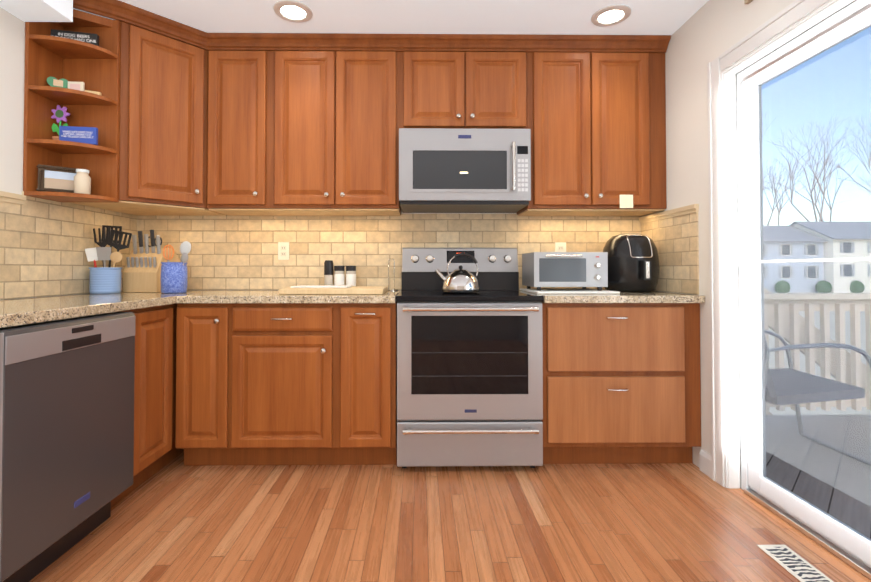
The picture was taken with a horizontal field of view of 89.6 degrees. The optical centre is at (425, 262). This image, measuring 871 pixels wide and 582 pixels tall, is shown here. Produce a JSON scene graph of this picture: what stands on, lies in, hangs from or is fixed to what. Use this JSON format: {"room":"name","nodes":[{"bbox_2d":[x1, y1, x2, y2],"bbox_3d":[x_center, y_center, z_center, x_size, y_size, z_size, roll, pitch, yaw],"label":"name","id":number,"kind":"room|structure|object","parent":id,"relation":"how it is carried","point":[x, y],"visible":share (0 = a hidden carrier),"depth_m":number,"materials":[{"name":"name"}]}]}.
{"room":"kitchen","nodes":[
{"label":"kitchen","id":0,"kind":"room"},
{"bbox_2d":[0,7,88,299],"bbox_3d":[-1.934,-0.158,0.442,0.100,2.430,4.900,0,-1,-1],"label":"wall","id":1,"kind":"structure","parent":0,"point":[12,52],"depth_m":2.01,"materials":[{"name":"white paint"}]},
{"bbox_2d":[0,191,139,298],"bbox_3d":[-1.883,-0.094,1.527,0.022,0.503,2.670,0,-1,-1],"label":"backsplash","id":2,"kind":"structure","parent":1,"relation":"attached to","point":[44,244],"depth_m":2.21,"materials":[{"name":"tile"}]},
{"bbox_2d":[23,9,120,202],"bbox_3d":[-1.750,-0.792,2.184,0.300,0.953,0.220,0,-1,-1],"label":"shelf unit","id":3,"kind":"object","parent":1,"relation":"attached to","point":[92,67],"visible":0.9,"depth_m":2.23,"materials":[{"name":"brown wood"}]},
{"bbox_2d":[51,105,69,139],"bbox_3d":[-1.836,-0.689,2.207,0.089,0.208,0.064,0,-1,-1],"label":"decor","id":4,"kind":"object","parent":3,"relation":"on","point":[60,114],"visible":0.52,"depth_m":2.20,"materials":[{"name":"purple ceramic"}]},
{"bbox_2d":[36,164,90,193],"bbox_3d":[-1.765,-0.404,2.157,0.205,0.135,0.122,0,-1,-1],"label":"decor","id":5,"kind":"object","parent":3,"relation":"on","point":[61,179],"visible":0.88,"depth_m":2.14,"materials":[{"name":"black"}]},
{"bbox_2d":[47,76,101,95],"bbox_3d":[-1.760,-0.880,2.206,0.233,0.084,0.086,0,-1,-1],"label":"decor","id":6,"kind":"object","parent":3,"relation":"on","point":[55,82],"visible":0.54,"depth_m":2.20,"materials":[{"name":"green"}]},
{"bbox_2d":[51,29,98,45],"bbox_3d":[-1.741,-1.113,2.179,0.200,0.062,0.025,0,-1,-13],"label":"sign","id":7,"kind":"object","parent":3,"relation":"on","point":[91,38],"visible":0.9,"depth_m":2.17,"materials":[{"name":"black"}]},
{"bbox_2d":[59,126,97,144],"bbox_3d":[-1.711,-0.627,2.163,0.164,0.084,0.021,0,-1,-9],"label":"sign","id":8,"kind":"object","parent":3,"relation":"on","point":[88,135],"visible":1,"depth_m":2.15,"materials":[{"name":"blue"}]},
{"bbox_2d":[73,0,708,34],"bbox_3d":[-0.106,-1.422,0.481,3.755,0.100,5.100,0,-1,-1],"label":"ceiling","id":9,"kind":"structure","parent":0,"point":[573,17],"depth_m":2.39,"materials":[{"name":"white paint"}]},
{"bbox_2d":[0,0,72,21],"bbox_3d":[-1.765,-1.276,0.045,0.228,0.206,4.068,0,-1,-1],"label":"ceiling soffit","id":10,"kind":"structure","parent":9,"relation":"attached to","point":[42,10],"depth_m":2.00,"materials":[{"name":"white paint"}]},
{"bbox_2d":[273,0,312,22],"bbox_3d":[-0.705,-1.337,2.341,0.204,0.012,0.204,0,-1,-1],"label":"recessed light","id":11,"kind":"object","parent":9,"relation":"in","point":[294,11],"visible":1,"depth_m":2.33,"materials":[{"name":"white"}]},
{"bbox_2d":[591,4,631,26],"bbox_3d":[1.008,-1.336,2.379,0.204,0.012,0.204,0,-1,-1],"label":"recessed light","id":12,"kind":"object","parent":9,"relation":"in","point":[610,15],"visible":1,"depth_m":2.37,"materials":[{"name":"white"}]},
{"bbox_2d":[29,452,870,581],"bbox_3d":[-0.226,1.107,0.440,3.515,0.100,5.100,0,-1,-1],"label":"floor","id":13,"kind":"structure","parent":0,"point":[175,520],"depth_m":1.77,"materials":[{"name":"brown wood"}]},
{"bbox_2d":[0,312,135,581],"bbox_3d":[-1.555,0.641,1.576,0.636,0.869,0.594,0,-1,-1],"label":"dishwasher","id":14,"kind":"object","parent":13,"relation":"on","point":[66,429],"visible":1,"depth_m":1.50,"materials":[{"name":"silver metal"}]},
{"bbox_2d":[111,304,176,506],"bbox_3d":[-1.595,0.646,2.063,0.607,0.876,0.359,0,-1,-1],"label":"base cabinet","id":15,"kind":"object","parent":13,"relation":"on","point":[155,450],"depth_m":2.10,"materials":[{"name":"brown wood"}]},
{"bbox_2d":[175,448,183,457],"bbox_3d":[-1.601,0.653,2.560,0.607,0.876,0.637,0,-1,-1],"label":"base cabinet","id":16,"kind":"object","parent":13,"relation":"on","point":[177,451],"depth_m":2.47,"materials":[{"name":"brown wood"}]},
{"bbox_2d":[0,290,187,327],"bbox_3d":[-1.564,0.180,1.565,0.660,0.039,2.648,0,-1,-1],"label":"countertop","id":17,"kind":"structure","parent":16,"relation":"on","point":[20,311],"depth_m":1.74,"materials":[{"name":"stone"}]},
{"bbox_2d":[85,225,131,293],"bbox_3d":[-1.785,-0.020,2.477,0.220,0.387,0.156,0,-1,-1],"label":"crock","id":18,"kind":"object","parent":17,"relation":"on","point":[104,279],"visible":1,"depth_m":2.45,"materials":[{"name":"blue ceramic"}]},
{"bbox_2d":[123,230,180,291],"bbox_3d":[-1.667,-0.010,2.693,0.221,0.374,0.230,0,-1,7],"label":"knife block","id":19,"kind":"object","parent":17,"relation":"on","point":[142,271],"visible":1,"depth_m":2.59,"materials":[{"name":"brown wood"}]},
{"bbox_2d":[160,241,190,293],"bbox_3d":[-1.432,0.024,2.515,0.157,0.300,0.136,0,-1,-1],"label":"crock","id":20,"kind":"object","parent":17,"relation":"on","point":[174,277],"visible":1,"depth_m":2.47,"materials":[{"name":"blue ceramic"}]},
{"bbox_2d":[175,304,230,465],"bbox_3d":[-1.155,0.654,2.571,0.282,0.876,0.629,0,-1,-1],"label":"base cabinet","id":21,"kind":"object","parent":13,"relation":"on","point":[203,331],"depth_m":2.26,"materials":[{"name":"brown wood"}]},
{"bbox_2d":[184,290,400,303],"bbox_3d":[-0.701,0.196,2.570,1.086,0.039,0.657,0,-1,-1],"label":"countertop","id":22,"kind":"structure","parent":21,"relation":"on","point":[193,296],"depth_m":2.25,"materials":[{"name":"stone"}]},
{"bbox_2d":[278,285,387,294],"bbox_3d":[-0.510,0.155,2.527,0.560,0.039,0.350,0,-1,-1],"label":"cutting board","id":23,"kind":"object","parent":22,"relation":"on","point":[318,289],"visible":1,"depth_m":2.35,"materials":[{"name":"brown wood"}]},
{"bbox_2d":[324,260,355,285],"bbox_3d":[-0.545,0.082,2.803,0.205,0.194,0.066,0,-1,-1],"label":"spice jars","id":24,"kind":"object","parent":22,"relation":"on","point":[339,274],"visible":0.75,"depth_m":2.78,"materials":[{"name":"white glass"}]},
{"bbox_2d":[388,258,397,290],"bbox_3d":[-0.217,0.076,2.806,0.084,0.205,0.084,0,-1,-1],"label":"wire stand","id":25,"kind":"object","parent":22,"relation":"on","point":[394,289],"visible":0.92,"depth_m":2.80,"materials":[{"name":"silver metal"}]},
{"bbox_2d":[231,303,338,464],"bbox_3d":[-0.739,0.654,2.576,0.550,0.876,0.629,0,-1,-1],"label":"base cabinet","id":26,"kind":"object","parent":13,"relation":"on","point":[289,384],"depth_m":2.27,"materials":[{"name":"brown wood"}]},
{"bbox_2d":[339,301,396,464],"bbox_3d":[-0.310,0.654,2.580,0.308,0.876,0.629,0,-1,-1],"label":"base cabinet","id":27,"kind":"object","parent":13,"relation":"on","point":[367,331],"depth_m":2.27,"materials":[{"name":"brown wood"}]},
{"bbox_2d":[396,248,543,467],"bbox_3d":[0.227,0.494,2.551,0.760,1.191,0.684,0,-1,-1],"label":"range","id":28,"kind":"object","parent":13,"relation":"on","point":[469,379],"visible":0.98,"depth_m":2.26,"materials":[{"name":"silver metal"}]},
{"bbox_2d":[435,253,479,293],"bbox_3d":[0.188,0.059,2.551,0.262,0.232,0.224,0,-1,-1],"label":"kettle","id":29,"kind":"object","parent":28,"relation":"on","point":[460,280],"visible":1,"depth_m":2.48,"materials":[{"name":"silver metal"}]},
{"bbox_2d":[541,302,700,463],"bbox_3d":[1.029,0.654,2.594,0.836,0.876,0.629,0,-1,-1],"label":"base cabinet","id":30,"kind":"object","parent":13,"relation":"on","point":[622,381],"depth_m":2.28,"materials":[{"name":"brown wood"}]},
{"bbox_2d":[519,290,704,302],"bbox_3d":[1.030,0.196,2.589,0.835,0.039,0.653,0,-1,-1],"label":"countertop","id":31,"kind":"structure","parent":30,"relation":"on","point":[654,296],"depth_m":2.26,"materials":[{"name":"stone"}]},
{"bbox_2d":[520,288,619,293],"bbox_3d":[0.844,0.170,2.631,0.459,0.012,0.430,0,-1,-1],"label":"board","id":32,"kind":"object","parent":31,"relation":"on","point":[566,291],"visible":1,"depth_m":2.44,"materials":[{"name":"white plastic"}]},
{"bbox_2d":[522,252,607,290],"bbox_3d":[0.836,0.053,2.653,0.425,0.222,0.329,0,-1,-1],"label":"toaster oven","id":33,"kind":"object","parent":32,"relation":"on","point":[583,270],"visible":1,"depth_m":2.52,"materials":[{"name":"silver metal"}]},
{"bbox_2d":[603,233,658,291],"bbox_3d":[1.253,-0.001,2.661,0.324,0.355,0.378,0,-1,-1],"label":"air fryer","id":34,"kind":"object","parent":31,"relation":"on","point":[633,262],"visible":0.92,"depth_m":2.56,"materials":[{"name":"black plastic"},{"name":"metal"}]},
{"bbox_2d":[757,545,833,581],"bbox_3d":[1.315,1.072,1.506,0.110,0.004,0.320,0,-1,-1],"label":"floor vent","id":35,"kind":"object","parent":13,"relation":"in","point":[796,565],"visible":1,"depth_m":1.55,"materials":[{"name":"white metal"}]},
{"bbox_2d":[401,209,516,213],"bbox_3d":[-0.187,-0.118,2.960,3.645,2.430,0.100,0,-1,-1],"label":"wall","id":36,"kind":"structure","parent":0,"point":[456,213],"depth_m":2.92,"materials":[{"name":"white paint"}]},
{"bbox_2d":[68,4,215,215],"bbox_3d":[-1.601,-0.831,2.602,0.606,1.014,0.606,0,-1,-1],"label":"upper cabinet","id":37,"kind":"object","parent":36,"relation":"attached to","point":[163,122],"depth_m":2.42,"materials":[{"name":"brown wood"}]},
{"bbox_2d":[204,33,279,215],"bbox_3d":[-1.109,-0.828,2.748,0.377,1.014,0.324,0,-1,-1],"label":"upper cabinet","id":38,"kind":"object","parent":36,"relation":"attached to","point":[261,124],"depth_m":2.59,"materials":[{"name":"brown wood"}]},
{"bbox_2d":[272,33,400,215],"bbox_3d":[-0.539,-0.828,2.754,0.764,1.014,0.324,0,-1,-1],"label":"upper cabinet","id":39,"kind":"object","parent":36,"relation":"attached to","point":[336,96],"depth_m":2.59,"materials":[{"name":"brown wood"}]},
{"bbox_2d":[140,214,635,289],"bbox_3d":[-0.232,-0.072,2.905,3.355,0.503,0.008,0,-1,-1],"label":"backsplash","id":40,"kind":"structure","parent":36,"relation":"attached to","point":[227,252],"depth_m":2.90,"materials":[{"name":"tile"}]},
{"bbox_2d":[278,242,288,259],"bbox_3d":[-0.934,-0.076,2.889,0.072,0.116,0.008,0,-1,-1],"label":"electrical outlet","id":41,"kind":"object","parent":40,"relation":"attached to","point":[283,250],"visible":1,"depth_m":2.89,"materials":[{"name":"beige plastic"}]},
{"bbox_2d":[555,242,565,251],"bbox_3d":[0.899,-0.076,2.908,0.072,0.116,0.008,0,-1,-1],"label":"electrical outlet","id":42,"kind":"object","parent":40,"relation":"attached to","point":[560,246],"visible":0.52,"depth_m":2.91,"materials":[{"name":"beige plastic"}]},
{"bbox_2d":[400,34,531,131],"bbox_3d":[0.226,-1.063,2.765,0.767,0.544,0.324,0,-1,-1],"label":"upper cabinet","id":43,"kind":"object","parent":36,"relation":"attached to","point":[448,81],"depth_m":2.61,"materials":[{"name":"brown wood"}]},
{"bbox_2d":[399,128,530,212],"bbox_3d":[0.227,-0.551,2.695,0.759,0.436,0.439,0,-1,-1],"label":"microwave","id":44,"kind":"object","parent":43,"relation":"attached to","point":[442,170],"visible":1,"depth_m":2.52,"materials":[{"name":"silver metal"}]},
{"bbox_2d":[516,36,670,215],"bbox_3d":[1.028,-0.828,2.770,0.836,1.014,0.324,0,-1,-1],"label":"upper cabinet","id":45,"kind":"object","parent":36,"relation":"attached to","point":[598,134],"depth_m":2.61,"materials":[{"name":"brown wood"}]},
{"bbox_2d":[620,195,632,207],"bbox_3d":[1.194,-0.363,2.601,0.080,0.080,0.001,0,-1,-1],"label":"sign","id":46,"kind":"object","parent":45,"relation":"attached to","point":[626,201],"visible":1,"depth_m":2.60,"materials":[{"name":"beige paper"}]},
{"bbox_2d":[644,0,855,486],"bbox_3d":[1.566,-0.157,0.478,0.190,2.430,4.900,0,-1,-1],"label":"wall","id":47,"kind":"structure","parent":0,"point":[705,34],"depth_m":2.30,"materials":[{"name":"white paint"}]},
{"bbox_2d":[636,204,698,294],"bbox_3d":[1.438,-0.066,2.608,0.022,0.481,0.575,0,-1,-1],"label":"backsplash","id":48,"kind":"structure","parent":47,"relation":"attached to","point":[674,233],"depth_m":2.51,"materials":[{"name":"tile"}]},
{"bbox_2d":[699,449,711,478],"bbox_3d":[1.467,0.998,0.153,0.015,0.110,4.288,0,-1,-1],"label":"baseboard","id":49,"kind":"structure","parent":47,"relation":"attached to","point":[705,464],"depth_m":2.25,"materials":[{"name":"white"}]},
{"bbox_2d":[707,0,853,488],"bbox_3d":[1.481,0.022,1.207,0.077,2.095,2.005,0,-1,-1],"label":"door frame","id":50,"kind":"structure","parent":47,"relation":"attached to","point":[790,22],"depth_m":2.12,"materials":[{"name":"white"}]},
{"bbox_2d":[736,0,870,579],"bbox_3d":[1.556,0.070,1.207,0.116,2.000,1.814,0,-1,-1],"label":"sliding door","id":51,"kind":"structure","parent":47,"relation":"in","point":[847,544],"depth_m":1.99,"materials":[{"name":"white"}]},
{"label":"outside","id":52,"kind":"structure","parent":0,"visible":0},
{"bbox_2d":[769,311,870,414],"bbox_3d":[80.558,3.244,40.699,158.100,0.100,240.000,0,-1,-1],"label":"ground","id":53,"kind":"structure","parent":52,"point":[820,411],"depth_m":12.55,"materials":[{"name":"beige"}]},
{"bbox_2d":[740,415,870,538],"bbox_3d":[3.416,1.843,1.016,3.598,1.448,4.600,0,-1,-1],"label":"deck","id":54,"kind":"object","parent":53,"relation":"on","point":[830,499],"depth_m":2.50,"materials":[{"name":"grey wood"}]},
{"bbox_2d":[764,289,870,414],"bbox_3d":[3.392,0.677,3.221,3.450,0.951,0.115,0,-1,-1],"label":"railing","id":55,"kind":"object","parent":54,"relation":"attached to","point":[806,333],"depth_m":3.14,"materials":[{"name":"beige wood"}]},
{"bbox_2d":[765,330,870,465],"bbox_3d":[2.094,0.646,2.621,0.814,0.988,0.574,0,-1,-1],"label":"outdoor chair","id":56,"kind":"object","parent":54,"relation":"on","point":[827,388],"depth_m":2.41,"materials":[{"name":"grey metal"}]},
{"bbox_2d":[762,111,870,225],"bbox_3d":[49.691,-9.453,67.205,57.738,26.152,26.101,0,-1,-1],"label":"trees","id":57,"kind":"object","parent":53,"relation":"on","point":[792,177],"depth_m":62.94,"materials":[{"name":"beige plant"}]},
{"bbox_2d":[763,222,870,292],"bbox_3d":[37.278,-0.629,53.182,50.200,8.440,13.066,0,-1,-1],"label":"houses","id":58,"kind":"structure","parent":53,"relation":"on","point":[783,279],"depth_m":48.29,"materials":[{"name":"white"}]}
]}

